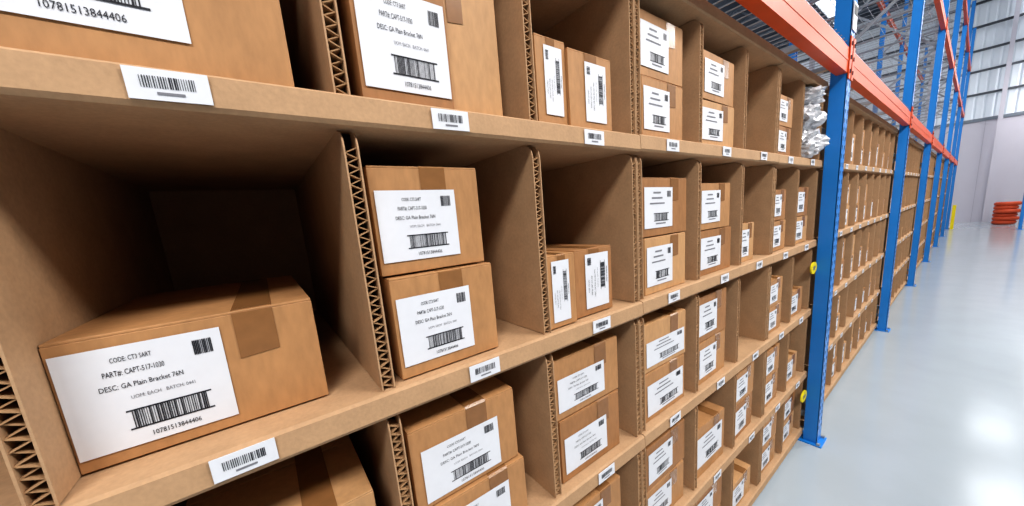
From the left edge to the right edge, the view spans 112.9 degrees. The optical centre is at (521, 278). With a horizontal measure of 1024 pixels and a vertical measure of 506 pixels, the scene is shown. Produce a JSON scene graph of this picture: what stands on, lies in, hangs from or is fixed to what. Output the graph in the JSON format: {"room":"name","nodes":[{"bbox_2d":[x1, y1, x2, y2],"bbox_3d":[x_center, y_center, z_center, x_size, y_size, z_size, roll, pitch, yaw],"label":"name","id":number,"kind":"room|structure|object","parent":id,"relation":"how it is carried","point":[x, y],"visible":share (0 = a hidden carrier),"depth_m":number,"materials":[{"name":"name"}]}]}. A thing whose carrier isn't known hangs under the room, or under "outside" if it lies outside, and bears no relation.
{"room":"warehouse","nodes":[
{"label":"warehouse","id":0,"kind":"room"},
{"bbox_2d":[707,0,910,48],"bbox_3d":[4.024,-9.378,5.935,32.500,0.280,23.000,-12,13,-36],"label":"ceiling","id":1,"kind":"structure","parent":0,"point":[723,2],"depth_m":15.16,"materials":[{"name":"silver metal"}]},
{"bbox_2d":[815,0,835,23],"bbox_3d":[3.611,-9.425,7.323,29.500,0.030,0.500,-12,13,-36],"label":"rooflight","id":2,"kind":"object","parent":1,"relation":"attached to","point":[828,3],"visible":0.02,"depth_m":14.22,"materials":[{"name":"white"}]},
{"bbox_2d":[752,221,1023,505],"bbox_3d":[4.768,0.054,7.618,32.500,0.100,23.000,-12,13,-36],"label":"floor","id":3,"kind":"structure","parent":0,"point":[929,410],"depth_m":2.73,"materials":[{"name":"paint"}]},
{"bbox_2d":[0,0,827,505],"bbox_3d":[0.274,0.241,1.545,3.460,2.358,0.889,-12,13,-36],"label":"shelving","id":4,"kind":"object","parent":3,"relation":"on","point":[121,183],"visible":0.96,"depth_m":0.78,"materials":[{"name":"cardboard"}]},
{"bbox_2d":[0,0,294,86],"bbox_3d":[-0.580,-0.396,0.537,0.305,0.262,0.403,-12,13,-36],"label":"cardboard box","id":5,"kind":"object","parent":4,"relation":"in","point":[235,39],"visible":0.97,"depth_m":0.41,"materials":[{"name":"brown cardboard"}]},
{"bbox_2d":[38,275,328,474],"bbox_3d":[-0.594,0.121,0.677,0.281,0.176,0.453,-12,13,-36],"label":"cardboard box","id":6,"kind":"object","parent":4,"relation":"in","point":[150,373],"visible":1,"depth_m":0.49,"materials":[{"name":"brown cardboard"}]},
{"bbox_2d":[186,435,375,505],"bbox_3d":[-0.499,0.526,0.731,0.281,0.263,0.403,-12,13,-36],"label":"cardboard box","id":7,"kind":"object","parent":4,"relation":"in","point":[332,473],"visible":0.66,"depth_m":0.66,"materials":[{"name":"brown cardboard"}]},
{"bbox_2d":[336,0,454,108],"bbox_3d":[-0.309,-0.464,0.710,0.164,0.294,0.353,-12,13,-36],"label":"cardboard box","id":8,"kind":"object","parent":4,"relation":"in","point":[395,50],"visible":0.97,"depth_m":0.58,"materials":[{"name":"brown"}]},
{"bbox_2d":[379,262,497,379],"bbox_3d":[-0.255,0.061,0.819,0.222,0.192,0.366,-12,13,-36],"label":"cardboard box","id":9,"kind":"object","parent":4,"relation":"in","point":[438,317],"visible":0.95,"depth_m":0.66,"materials":[{"name":"brown cardboard"}]},
{"bbox_2d":[362,165,483,276],"bbox_3d":[-0.280,-0.132,0.795,0.216,0.194,0.364,-12,13,-36],"label":"cardboard box","id":10,"kind":"object","parent":9,"relation":"on","point":[422,218],"visible":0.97,"depth_m":0.64,"materials":[{"name":"brown cardboard"}]},
{"bbox_2d":[443,0,502,115],"bbox_3d":[-0.204,-0.487,0.815,0.120,0.286,0.351,-12,13,-36],"label":"cardboard box","id":11,"kind":"object","parent":4,"relation":"in","point":[470,24],"visible":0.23,"depth_m":0.68,"materials":[{"name":"brown cardboard"}]},
{"bbox_2d":[433,452,527,505],"bbox_3d":[-0.203,0.519,0.922,0.254,0.164,0.384,-12,13,-36],"label":"cardboard box","id":12,"kind":"object","parent":4,"relation":"in","point":[505,485],"visible":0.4,"depth_m":0.79,"materials":[{"name":"brown cardboard"}]},
{"bbox_2d":[399,376,517,505],"bbox_3d":[-0.230,0.348,0.892,0.252,0.180,0.383,-12,13,-36],"label":"cardboard box","id":13,"kind":"object","parent":12,"relation":"on","point":[452,440],"visible":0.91,"depth_m":0.73,"materials":[{"name":"brown cardboard"}]},
{"bbox_2d":[532,33,567,124],"bbox_3d":[-0.026,-0.470,0.914,0.094,0.190,0.323,-12,13,-36],"label":"cardboard box","id":14,"kind":"object","parent":4,"relation":"in","point":[549,56],"visible":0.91,"depth_m":0.78,"materials":[{"name":"brown cardboard"}]},
{"bbox_2d":[546,251,576,329],"bbox_3d":[0.006,0.015,0.979,0.094,0.185,0.323,-12,13,-36],"label":"cardboard box","id":15,"kind":"object","parent":4,"relation":"in","point":[560,264],"visible":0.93,"depth_m":0.85,"materials":[{"name":"brown cardboard"}]},
{"bbox_2d":[546,244,611,318],"bbox_3d":[0.111,-0.007,1.060,0.152,0.185,0.303,-12,13,-36],"label":"cardboard box","id":16,"kind":"object","parent":4,"relation":"in","point":[592,263],"visible":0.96,"depth_m":0.94,"materials":[{"name":"brown cardboard"}]},
{"bbox_2d":[564,47,611,130],"bbox_3d":[0.085,-0.484,0.976,0.159,0.178,0.303,-12,13,-36],"label":"cardboard box","id":17,"kind":"object","parent":4,"relation":"in","point":[588,82],"visible":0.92,"depth_m":0.85,"materials":[{"name":"brown cardboard"}]},
{"bbox_2d":[557,389,619,483],"bbox_3d":[0.103,0.444,1.141,0.252,0.189,0.353,-12,13,-36],"label":"cardboard box","id":18,"kind":"object","parent":4,"relation":"in","point":[588,433],"visible":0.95,"depth_m":0.99,"materials":[{"name":"brown cardboard"}]},
{"bbox_2d":[551,332,617,421],"bbox_3d":[0.085,0.264,1.109,0.269,0.172,0.354,-12,13,-36],"label":"cardboard box","id":19,"kind":"object","parent":18,"relation":"on","point":[586,370],"visible":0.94,"depth_m":0.96,"materials":[{"name":"brown cardboard"}]},
{"bbox_2d":[641,75,681,139],"bbox_3d":[0.340,-0.544,1.208,0.241,0.174,0.355,-12,13,-36],"label":"cardboard box","id":20,"kind":"object","parent":4,"relation":"in","point":[661,102],"visible":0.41,"depth_m":1.06,"materials":[{"name":"brown cardboard"}]},
{"bbox_2d":[640,9,681,86],"bbox_3d":[0.326,-0.719,1.183,0.247,0.174,0.354,-12,13,-36],"label":"cardboard box","id":21,"kind":"object","parent":20,"relation":"on","point":[660,40],"visible":0.37,"depth_m":1.04,"materials":[{"name":"brown cardboard"}]},
{"bbox_2d":[643,232,684,295],"bbox_3d":[0.386,-0.070,1.292,0.252,0.185,0.353,-12,13,-36],"label":"cardboard box","id":22,"kind":"object","parent":4,"relation":"in","point":[664,254],"visible":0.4,"depth_m":1.14,"materials":[{"name":"brown cardboard"}]},
{"bbox_2d":[642,178,685,237],"bbox_3d":[0.374,-0.257,1.268,0.269,0.185,0.354,-12,13,-36],"label":"cardboard box","id":23,"kind":"object","parent":22,"relation":"on","point":[663,199],"visible":0.38,"depth_m":1.12,"materials":[{"name":"brown"}]},
{"bbox_2d":[645,353,683,422],"bbox_3d":[0.421,0.380,1.379,0.262,0.180,0.354,-12,13,-36],"label":"cardboard box","id":24,"kind":"object","parent":4,"relation":"in","point":[664,385],"visible":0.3,"depth_m":1.23,"materials":[{"name":"brown cardboard"}]},
{"bbox_2d":[642,306,684,373],"bbox_3d":[0.410,0.203,1.350,0.272,0.172,0.357,-12,13,-36],"label":"cardboard box","id":25,"kind":"object","parent":24,"relation":"on","point":[664,328],"visible":0.33,"depth_m":1.21,"materials":[{"name":"brown cardboard"}]},
{"bbox_2d":[647,460,682,505],"bbox_3d":[0.456,0.824,1.459,0.265,0.167,0.355,-12,13,-36],"label":"cardboard box","id":26,"kind":"object","parent":4,"relation":"in","point":[669,489],"visible":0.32,"depth_m":1.32,"materials":[{"name":"brown cardboard"}]},
{"bbox_2d":[645,418,683,491],"bbox_3d":[0.446,0.653,1.430,0.268,0.175,0.354,-12,13,-36],"label":"cardboard box","id":27,"kind":"object","parent":26,"relation":"on","point":[666,451],"visible":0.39,"depth_m":1.28,"materials":[{"name":"brown"}]},
{"bbox_2d":[697,400,723,478],"bbox_3d":[0.747,0.726,1.671,0.272,0.239,0.356,-12,13,-36],"label":"cardboard box","id":28,"kind":"object","parent":4,"relation":"in","point":[710,415],"visible":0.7,"depth_m":1.54,"materials":[{"name":"brown cardboard"}]},
{"bbox_2d":[698,329,724,385],"bbox_3d":[0.709,0.319,1.594,0.256,0.180,0.355,-12,13,-36],"label":"cardboard box","id":29,"kind":"object","parent":4,"relation":"in","point":[711,350],"visible":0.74,"depth_m":1.45,"materials":[{"name":"brown"}]},
{"bbox_2d":[698,286,725,342],"bbox_3d":[0.695,0.135,1.561,0.254,0.189,0.354,-12,13,-36],"label":"cardboard box","id":30,"kind":"object","parent":29,"relation":"on","point":[712,318],"visible":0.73,"depth_m":1.42,"materials":[{"name":"brown cardboard"}]},
{"bbox_2d":[700,226,730,275],"bbox_3d":[0.686,-0.131,1.522,0.281,0.176,0.353,-12,13,-36],"label":"cardboard box","id":31,"kind":"object","parent":4,"relation":"in","point":[715,242],"visible":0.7,"depth_m":1.38,"materials":[{"name":"brown cardboard"}]},
{"bbox_2d":[701,183,729,229],"bbox_3d":[0.666,-0.305,1.487,0.256,0.176,0.354,-12,13,-36],"label":"cardboard box","id":32,"kind":"object","parent":31,"relation":"on","point":[715,197],"visible":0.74,"depth_m":1.34,"materials":[{"name":"brown cardboard"}]},
{"bbox_2d":[702,100,733,146],"bbox_3d":[0.645,-0.601,1.437,0.280,0.158,0.356,-12,13,-36],"label":"cardboard box","id":33,"kind":"object","parent":4,"relation":"in","point":[717,119],"visible":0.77,"depth_m":1.29,"materials":[{"name":"brown cardboard"}]},
{"bbox_2d":[703,49,733,106],"bbox_3d":[0.633,-0.759,1.408,0.263,0.158,0.355,-12,13,-36],"label":"cardboard box","id":34,"kind":"object","parent":33,"relation":"on","point":[718,73],"visible":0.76,"depth_m":1.26,"materials":[{"name":"brown cardboard"}]},
{"bbox_2d":[732,458,750,505],"bbox_3d":[1.078,1.124,1.973,0.254,0.160,0.354,-12,13,-36],"label":"cardboard box","id":35,"kind":"object","parent":4,"relation":"in","point":[741,479],"visible":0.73,"depth_m":1.85,"materials":[{"name":"brown cardboard"}]},
{"bbox_2d":[735,391,751,438],"bbox_3d":[1.035,0.693,1.890,0.236,0.183,0.356,-12,13,-36],"label":"cardboard box","id":36,"kind":"object","parent":4,"relation":"in","point":[743,409],"visible":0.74,"depth_m":1.75,"materials":[{"name":"brown"}]},
{"bbox_2d":[736,361,753,405],"bbox_3d":[1.025,0.518,1.861,0.240,0.167,0.354,-12,13,-36],"label":"cardboard box","id":37,"kind":"object","parent":36,"relation":"on","point":[745,376],"visible":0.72,"depth_m":1.72,"materials":[{"name":"brown cardboard"}]},
{"bbox_2d":[741,222,753,261],"bbox_3d":[0.933,-0.183,1.708,0.164,0.176,0.354,-12,13,-36],"label":"cardboard box","id":38,"kind":"object","parent":4,"relation":"in","point":[748,227],"visible":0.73,"depth_m":1.57,"materials":[{"name":"brown cardboard"}]},
{"bbox_2d":[761,435,774,472],"bbox_3d":[1.387,1.058,2.205,0.258,0.160,0.355,-12,13,-36],"label":"cardboard box","id":39,"kind":"object","parent":4,"relation":"in","point":[768,450],"visible":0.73,"depth_m":2.07,"materials":[{"name":"brown cardboard"}]},
{"bbox_2d":[762,412,776,448],"bbox_3d":[1.378,0.897,2.178,0.262,0.160,0.354,-12,13,-36],"label":"cardboard box","id":40,"kind":"object","parent":39,"relation":"on","point":[769,430],"visible":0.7,"depth_m":2.04,"materials":[{"name":"brown"}]},
{"bbox_2d":[765,369,777,406],"bbox_3d":[1.346,0.631,2.121,0.231,0.175,0.353,-12,13,-36],"label":"cardboard box","id":41,"kind":"object","parent":4,"relation":"in","point":[771,381],"visible":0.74,"depth_m":1.99,"materials":[{"name":"brown cardboard"}]},
{"bbox_2d":[766,342,779,378],"bbox_3d":[1.335,0.464,2.094,0.238,0.159,0.353,-12,13,-36],"label":"cardboard box","id":42,"kind":"object","parent":41,"relation":"on","point":[773,351],"visible":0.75,"depth_m":1.96,"materials":[{"name":"brown cardboard"}]},
{"bbox_2d":[768,302,780,333],"bbox_3d":[1.312,0.208,2.046,0.220,0.148,0.354,-12,13,-36],"label":"cardboard box","id":43,"kind":"object","parent":4,"relation":"in","point":[775,311],"visible":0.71,"depth_m":1.91,"materials":[{"name":"brown cardboard"}]},
{"bbox_2d":[770,275,782,307],"bbox_3d":[1.300,0.060,2.019,0.217,0.148,0.353,-12,13,-36],"label":"cardboard box","id":44,"kind":"object","parent":43,"relation":"on","point":[776,281],"visible":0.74,"depth_m":1.89,"materials":[{"name":"brown cardboard"}]},
{"bbox_2d":[773,219,785,250],"bbox_3d":[1.270,-0.246,1.960,0.218,0.158,0.354,-12,13,-36],"label":"cardboard box","id":45,"kind":"object","parent":4,"relation":"in","point":[779,225],"visible":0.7,"depth_m":1.83,"materials":[{"name":"brown cardboard"}]},
{"bbox_2d":[774,189,785,220],"bbox_3d":[1.251,-0.403,1.927,0.200,0.158,0.354,-12,13,-36],"label":"cardboard box","id":46,"kind":"object","parent":45,"relation":"on","point":[780,200],"visible":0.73,"depth_m":1.79,"materials":[{"name":"brown"}]},
{"bbox_2d":[778,125,790,155],"bbox_3d":[1.239,-0.718,1.881,0.222,0.142,0.356,-12,13,-36],"label":"cardboard box","id":47,"kind":"object","parent":4,"relation":"in","point":[784,133],"visible":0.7,"depth_m":1.74,"materials":[{"name":"brown cardboard"}]},
{"bbox_2d":[779,94,792,127],"bbox_3d":[1.227,-0.861,1.855,0.222,0.142,0.355,-12,13,-36],"label":"cardboard box","id":48,"kind":"object","parent":47,"relation":"on","point":[786,104],"visible":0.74,"depth_m":1.72,"materials":[{"name":"brown cardboard"}]},
{"bbox_2d":[783,411,793,442],"bbox_3d":[1.679,0.997,2.421,0.252,0.160,0.353,-12,13,-36],"label":"cardboard box","id":49,"kind":"object","parent":4,"relation":"in","point":[788,424],"visible":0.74,"depth_m":2.29,"materials":[{"name":"brown cardboard"}]},
{"bbox_2d":[784,391,794,421],"bbox_3d":[1.669,0.836,2.395,0.264,0.160,0.356,-12,13,-36],"label":"cardboard box","id":50,"kind":"object","parent":49,"relation":"on","point":[789,403],"visible":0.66,"depth_m":2.26,"materials":[{"name":"brown"}]},
{"bbox_2d":[786,349,796,383],"bbox_3d":[1.636,0.569,2.339,0.234,0.175,0.354,-12,13,-36],"label":"cardboard box","id":51,"kind":"object","parent":4,"relation":"in","point":[792,354],"visible":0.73,"depth_m":2.21,"materials":[{"name":"brown cardboard"}]},
{"bbox_2d":[791,286,802,316],"bbox_3d":[1.610,0.136,2.268,0.258,0.164,0.355,-12,13,-36],"label":"cardboard box","id":52,"kind":"object","parent":4,"relation":"in","point":[796,290],"visible":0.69,"depth_m":2.14,"materials":[{"name":"brown cardboard"}]},
{"bbox_2d":[795,215,806,243],"bbox_3d":[1.575,-0.311,2.188,0.256,0.158,0.355,-12,13,-36],"label":"cardboard box","id":53,"kind":"object","parent":4,"relation":"in","point":[801,226],"visible":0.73,"depth_m":2.06,"materials":[{"name":"brown cardboard"}]},
{"bbox_2d":[797,187,808,215],"bbox_3d":[1.563,-0.473,2.159,0.258,0.167,0.356,-12,13,-36],"label":"cardboard box","id":54,"kind":"object","parent":53,"relation":"on","point":[803,191],"visible":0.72,"depth_m":2.03,"materials":[{"name":"brown cardboard"}]},
{"bbox_2d":[801,128,829,157],"bbox_3d":[1.651,-0.791,1.994,0.272,0.183,0.241,-12,13,-36],"label":"plastic bag","id":55,"kind":"object","parent":4,"relation":"on","point":[813,142],"visible":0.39,"depth_m":1.90,"materials":[{"name":"white plastic"}]},
{"bbox_2d":[803,104,826,130],"bbox_3d":[1.608,-0.922,1.956,0.283,0.161,0.206,-8,11,-20],"label":"plastic bag","id":56,"kind":"object","parent":55,"relation":"on","point":[813,117],"visible":0.41,"depth_m":1.88,"materials":[{"name":"white plastic"}]},
{"bbox_2d":[804,85,826,104],"bbox_3d":[1.617,-1.037,1.949,0.264,0.108,0.208,-12,13,-36],"label":"plastic bag","id":57,"kind":"object","parent":56,"relation":"on","point":[813,95],"visible":0.33,"depth_m":1.87,"materials":[{"name":"white plastic"}]},
{"bbox_3d":[0.777,1.188,1.750,0.258,0.160,0.356,-12,13,-36],"label":"cardboard box","id":58,"kind":"object","parent":4,"relation":"in","visible":0},
{"bbox_2d":[696,474,721,505],"bbox_3d":[0.768,1.027,1.723,0.264,0.160,0.355,-12,13,-36],"label":"cardboard box","id":59,"kind":"object","parent":58,"relation":"on","point":[712,496],"visible":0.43,"depth_m":1.60,"materials":[{"name":"brown cardboard"}]},
{"bbox_3d":[0.138,0.895,1.222,0.264,0.159,0.355,-12,13,-36],"label":"cardboard box","id":60,"kind":"object","parent":4,"relation":"in","visible":0},
{"bbox_2d":[573,473,620,505],"bbox_3d":[0.123,0.733,1.190,0.253,0.167,0.353,-12,13,-36],"label":"cardboard box","id":61,"kind":"object","parent":60,"relation":"on","point":[607,493],"visible":0.14,"depth_m":1.08,"materials":[{"name":"brown cardboard"}]},
{"bbox_2d":[798,0,857,448],"bbox_3d":[1.465,-2.339,2.224,0.150,7.000,1.205,-12,13,-36],"label":"upright post","id":62,"kind":"object","parent":3,"relation":"on","point":[839,88],"visible":0.47,"depth_m":2.13,"materials":[{"name":"blue metal"}]},
{"bbox_2d":[800,390,806,401],"bbox_3d":[1.912,0.800,2.304,0.121,0.076,0.010,-12,13,-36],"label":"tag","id":63,"kind":"object","parent":62,"relation":"attached to","point":[804,393],"visible":1,"depth_m":2.29,"materials":[{"name":"yellow plastic"}]},
{"bbox_2d":[810,262,816,273],"bbox_3d":[1.852,-0.065,2.155,0.121,0.076,0.010,-12,13,-36],"label":"tag","id":64,"kind":"object","parent":62,"relation":"attached to","point":[813,267],"visible":1,"depth_m":2.14,"materials":[{"name":"yellow plastic"}]},
{"bbox_2d":[852,1,857,32],"bbox_3d":[1.880,-1.471,1.915,0.090,0.140,0.006,-12,13,-36],"label":"sign","id":65,"kind":"object","parent":62,"relation":"attached to","point":[855,8],"visible":1,"depth_m":1.91,"materials":[{"name":"paper"}]},
{"bbox_2d":[800,38,912,127],"bbox_3d":[2.746,-1.568,3.301,3.012,0.220,1.162,-12,13,-36],"label":"rack shelf","id":66,"kind":"object","parent":62,"relation":"attached to","point":[864,81],"visible":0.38,"depth_m":2.52,"materials":[{"name":"orange metal"}]},
{"bbox_2d":[800,85,897,426],"bbox_3d":[2.874,-0.311,3.486,2.926,2.358,0.889,-12,13,-36],"label":"shelving","id":67,"kind":"object","parent":3,"relation":"on","point":[860,118],"visible":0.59,"depth_m":3.08,"materials":[{"name":"cardboard"}]},
{"bbox_2d":[829,130,890,378],"bbox_3d":[2.995,-0.278,3.291,2.770,2.156,0.362,-12,13,-36],"label":"stock","id":68,"kind":"object","parent":67,"relation":"in","point":[854,135],"visible":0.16,"depth_m":3.08,"materials":[{"name":"cardboard"}]},
{"bbox_2d":[788,0,924,331],"bbox_3d":[3.864,-2.848,4.014,0.150,7.000,1.205,-12,13,-36],"label":"frame","id":69,"kind":"object","parent":3,"relation":"on","point":[918,5],"visible":0.42,"depth_m":3.85,"materials":[{"name":"blue paint"}]},
{"bbox_2d":[806,0,947,47],"bbox_3d":[5.016,-3.706,4.801,3.012,0.190,1.162,-12,13,-36],"label":"rack shelf","id":70,"kind":"object","parent":69,"relation":"attached to","point":[941,16],"visible":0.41,"depth_m":4.94,"materials":[{"name":"metal"}]},
{"bbox_2d":[880,107,933,145],"bbox_3d":[5.145,-2.077,5.091,3.012,0.220,1.162,-12,13,-36],"label":"rack shelf","id":71,"kind":"object","parent":69,"relation":"attached to","point":[917,129],"visible":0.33,"depth_m":4.48,"materials":[{"name":"orange metal"}]},
{"bbox_2d":[875,130,922,323],"bbox_3d":[5.273,-0.820,5.277,2.926,2.358,0.889,-12,13,-36],"label":"shelving","id":72,"kind":"object","parent":3,"relation":"on","point":[912,174],"visible":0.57,"depth_m":5.15,"materials":[{"name":"cardboard"}]},
{"bbox_2d":[878,157,907,312],"bbox_3d":[5.393,-0.796,5.079,2.770,2.173,0.364,-12,13,-36],"label":"stock","id":73,"kind":"object","parent":72,"relation":"in","point":[895,157],"visible":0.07,"depth_m":4.31,"materials":[{"name":"cardboard"}]},
{"bbox_2d":[857,0,949,286],"bbox_3d":[6.262,-3.357,5.805,0.150,7.000,1.205,-12,13,-36],"label":"frame","id":74,"kind":"object","parent":3,"relation":"on","point":[939,47],"visible":0.5,"depth_m":5.59,"materials":[{"name":"blue paint"}]},
{"bbox_2d":[911,134,943,152],"bbox_3d":[7.543,-2.585,6.882,3.012,0.220,1.162,-12,13,-36],"label":"rack shelf","id":75,"kind":"object","parent":74,"relation":"attached to","point":[937,146],"visible":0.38,"depth_m":6.33,"materials":[{"name":"orange metal"}]},
{"bbox_2d":[873,0,962,261],"bbox_3d":[8.661,-3.865,7.595,0.150,7.000,1.205,-12,13,-36],"label":"frame","id":76,"kind":"object","parent":3,"relation":"on","point":[949,79],"visible":0.52,"depth_m":7.37,"materials":[{"name":"blue paint"}]},
{"bbox_2d":[877,0,891,11],"bbox_3d":[7.295,-5.736,6.319,3.012,0.190,1.162,-12,13,-36],"label":"shelf","id":77,"kind":"object","parent":76,"relation":"attached to","point":[883,3],"visible":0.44,"depth_m":7.40,"materials":[{"name":"metal"}]},
{"bbox_2d":[855,20,955,78],"bbox_3d":[7.415,-4.215,6.591,3.012,0.190,1.162,-12,13,-36],"label":"rack shelf","id":78,"kind":"object","parent":76,"relation":"attached to","point":[948,48],"visible":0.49,"depth_m":6.37,"materials":[{"name":"grey metal"}]},
{"bbox_2d":[931,145,950,159],"bbox_3d":[9.942,-3.094,8.672,3.012,0.220,1.162,-12,13,-36],"label":"shelf","id":79,"kind":"object","parent":76,"relation":"attached to","point":[946,154],"visible":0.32,"depth_m":8.30,"materials":[{"name":"orange metal"}]},
{"bbox_2d":[906,146,935,280],"bbox_3d":[7.672,-1.329,7.067,2.926,2.358,0.889,-12,13,-36],"label":"shelving","id":80,"kind":"object","parent":3,"relation":"on","point":[933,155],"visible":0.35,"depth_m":7.09,"materials":[{"name":"cardboard"}]},
{"bbox_2d":[892,0,970,246],"bbox_3d":[11.059,-4.374,9.385,0.150,7.000,1.205,-12,13,-36],"label":"frame","id":81,"kind":"object","parent":3,"relation":"on","point":[964,29],"visible":0.52,"depth_m":9.11,"materials":[{"name":"blue paint"}]},
{"bbox_2d":[882,62,959,97],"bbox_3d":[9.813,-4.723,8.381,3.012,0.190,1.162,-12,13,-36],"label":"rack shelf","id":82,"kind":"object","parent":81,"relation":"attached to","point":[955,85],"visible":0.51,"depth_m":8.20,"materials":[{"name":"grey metal"}]},
{"bbox_2d":[887,0,968,44],"bbox_3d":[9.694,-6.245,8.110,3.012,0.190,1.162,-12,13,-36],"label":"rack shelf","id":83,"kind":"object","parent":81,"relation":"attached to","point":[965,7],"visible":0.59,"depth_m":8.17,"materials":[{"name":"grey metal"}]},
{"bbox_2d":[942,153,954,162],"bbox_3d":[12.341,-3.603,10.462,3.012,0.220,1.162,-12,13,-36],"label":"shelf","id":84,"kind":"object","parent":81,"relation":"attached to","point":[952,158],"visible":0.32,"depth_m":10.22,"materials":[{"name":"orange metal"}]},
{"bbox_2d":[922,155,943,257],"bbox_3d":[10.070,-1.837,8.857,2.926,2.358,0.889,-12,13,-36],"label":"shelving","id":85,"kind":"object","parent":3,"relation":"on","point":[940,178],"visible":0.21,"depth_m":8.97,"materials":[{"name":"paper"}]},
{"bbox_2d":[932,160,949,243],"bbox_3d":[12.469,-2.346,10.648,2.926,2.358,0.889,-12,13,-36],"label":"shelving","id":86,"kind":"object","parent":3,"relation":"on","point":[944,160],"visible":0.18,"depth_m":9.64,"materials":[{"name":"paper"}]},
{"bbox_2d":[939,165,949,233],"bbox_3d":[14.867,-2.855,12.438,2.926,2.358,0.889,-12,13,-36],"label":"shelving","id":87,"kind":"object","parent":3,"relation":"on","point":[949,165],"visible":0.12,"depth_m":11.42,"materials":[{"name":"paper"}]},
{"bbox_2d":[914,0,975,236],"bbox_3d":[13.458,-4.883,11.176,0.150,7.000,1.205,-12,13,-36],"label":"frame","id":88,"kind":"object","parent":3,"relation":"on","point":[973,6],"visible":0.44,"depth_m":10.75,"materials":[{"name":"blue paint"}]},
{"bbox_2d":[904,22,969,58],"bbox_3d":[12.092,-6.753,9.900,3.012,0.190,1.162,-12,13,-36],"label":"rack shelf","id":89,"kind":"object","parent":88,"relation":"attached to","point":[967,45],"visible":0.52,"depth_m":9.72,"materials":[{"name":"metal"}]},
{"bbox_2d":[913,87,962,110],"bbox_3d":[12.212,-5.232,10.171,3.012,0.190,1.162,-12,13,-36],"label":"rack shelf","id":90,"kind":"object","parent":88,"relation":"attached to","point":[959,100],"visible":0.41,"depth_m":10.06,"materials":[{"name":"grey metal"}]},
{"bbox_2d":[913,103,964,120],"bbox_3d":[14.611,-5.741,11.962,3.012,0.190,1.162,-12,13,-36],"label":"rack shelf","id":91,"kind":"object","parent":88,"relation":"attached to","point":[962,110],"visible":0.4,"depth_m":11.87,"materials":[{"name":"grey metal"}]},
{"bbox_2d":[917,47,970,82],"bbox_3d":[14.491,-7.262,11.690,3.012,0.190,1.162,-12,13,-36],"label":"rack shelf","id":92,"kind":"object","parent":88,"relation":"attached to","point":[969,62],"visible":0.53,"depth_m":11.63,"materials":[{"name":"metal"}]},
{"bbox_2d":[915,27,976,228],"bbox_3d":[15.857,-5.392,12.966,0.150,7.000,1.205,-12,13,-36],"label":"frame","id":93,"kind":"object","parent":3,"relation":"on","point":[974,29],"visible":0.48,"depth_m":12.62,"materials":[{"name":"blue paint"}]},
{"bbox_2d":[950,205,956,228],"bbox_3d":[16.488,-2.338,12.988,0.180,0.900,0.085,-12,13,-36],"label":"guard","id":94,"kind":"object","parent":3,"relation":"on","point":[954,206],"visible":1,"depth_m":12.93,"materials":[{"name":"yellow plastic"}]},
{"bbox_2d":[991,201,1021,223],"bbox_3d":[18.784,-2.541,13.165,0.710,0.854,0.650,-12,13,-36],"label":"pallets","id":95,"kind":"object","parent":3,"relation":"on","point":[1004,212],"visible":1,"depth_m":13.01,"materials":[{"name":"orange plastic"}]},
{"bbox_2d":[1016,196,1023,229],"bbox_3d":[16.859,-2.939,11.342,0.150,2.600,0.140,-12,13,-36],"label":"end post","id":96,"kind":"object","parent":3,"relation":"on","point":[1021,218],"visible":1,"depth_m":11.47,"materials":[{"name":"blue metal"}]},
{"bbox_2d":[797,0,1023,222],"bbox_3d":[17.290,-7.441,16.395,0.250,9.600,23.000,-12,13,-36],"label":"wall","id":97,"kind":"structure","parent":0,"point":[980,120],"depth_m":14.01,"materials":[{"name":"grey metal"}]},
{"bbox_2d":[798,0,1023,222],"bbox_3d":[17.084,-7.398,16.242,0.330,9.600,23.000,-12,13,-36],"label":"wall frame","id":98,"kind":"object","parent":97,"relation":"attached to","point":[1017,14],"visible":0.14,"depth_m":13.69,"materials":[{"name":"grey metal"}]},
{"bbox_3d":[-2.662,-5.782,15.914,32.500,9.600,0.200,-12,13,-36],"label":"wall","id":99,"kind":"structure","parent":0,"visible":0},
{"bbox_2d":[726,0,955,54],"bbox_3d":[4.669,-8.831,6.497,26.120,0.950,23.039,-12,13,-36],"label":"roof truss","id":100,"kind":"object","parent":99,"relation":"attached to","point":[738,9],"visible":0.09,"depth_m":13.93,"materials":[{"name":"silver metal"}]},
{"bbox_3d":[-1.364,-1.739,0.112,0.150,7.000,1.205,-12,13,-36],"label":"frame","id":101,"kind":"object","parent":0,"visible":0},
{"bbox_2d":[706,0,853,78],"bbox_3d":[0.132,-1.014,1.350,3.557,0.220,1.162,-12,13,-36],"label":"rack shelf","id":102,"kind":"object","parent":101,"relation":"attached to","point":[797,21],"visible":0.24,"depth_m":1.52,"materials":[{"name":"orange metal"}]}
]}

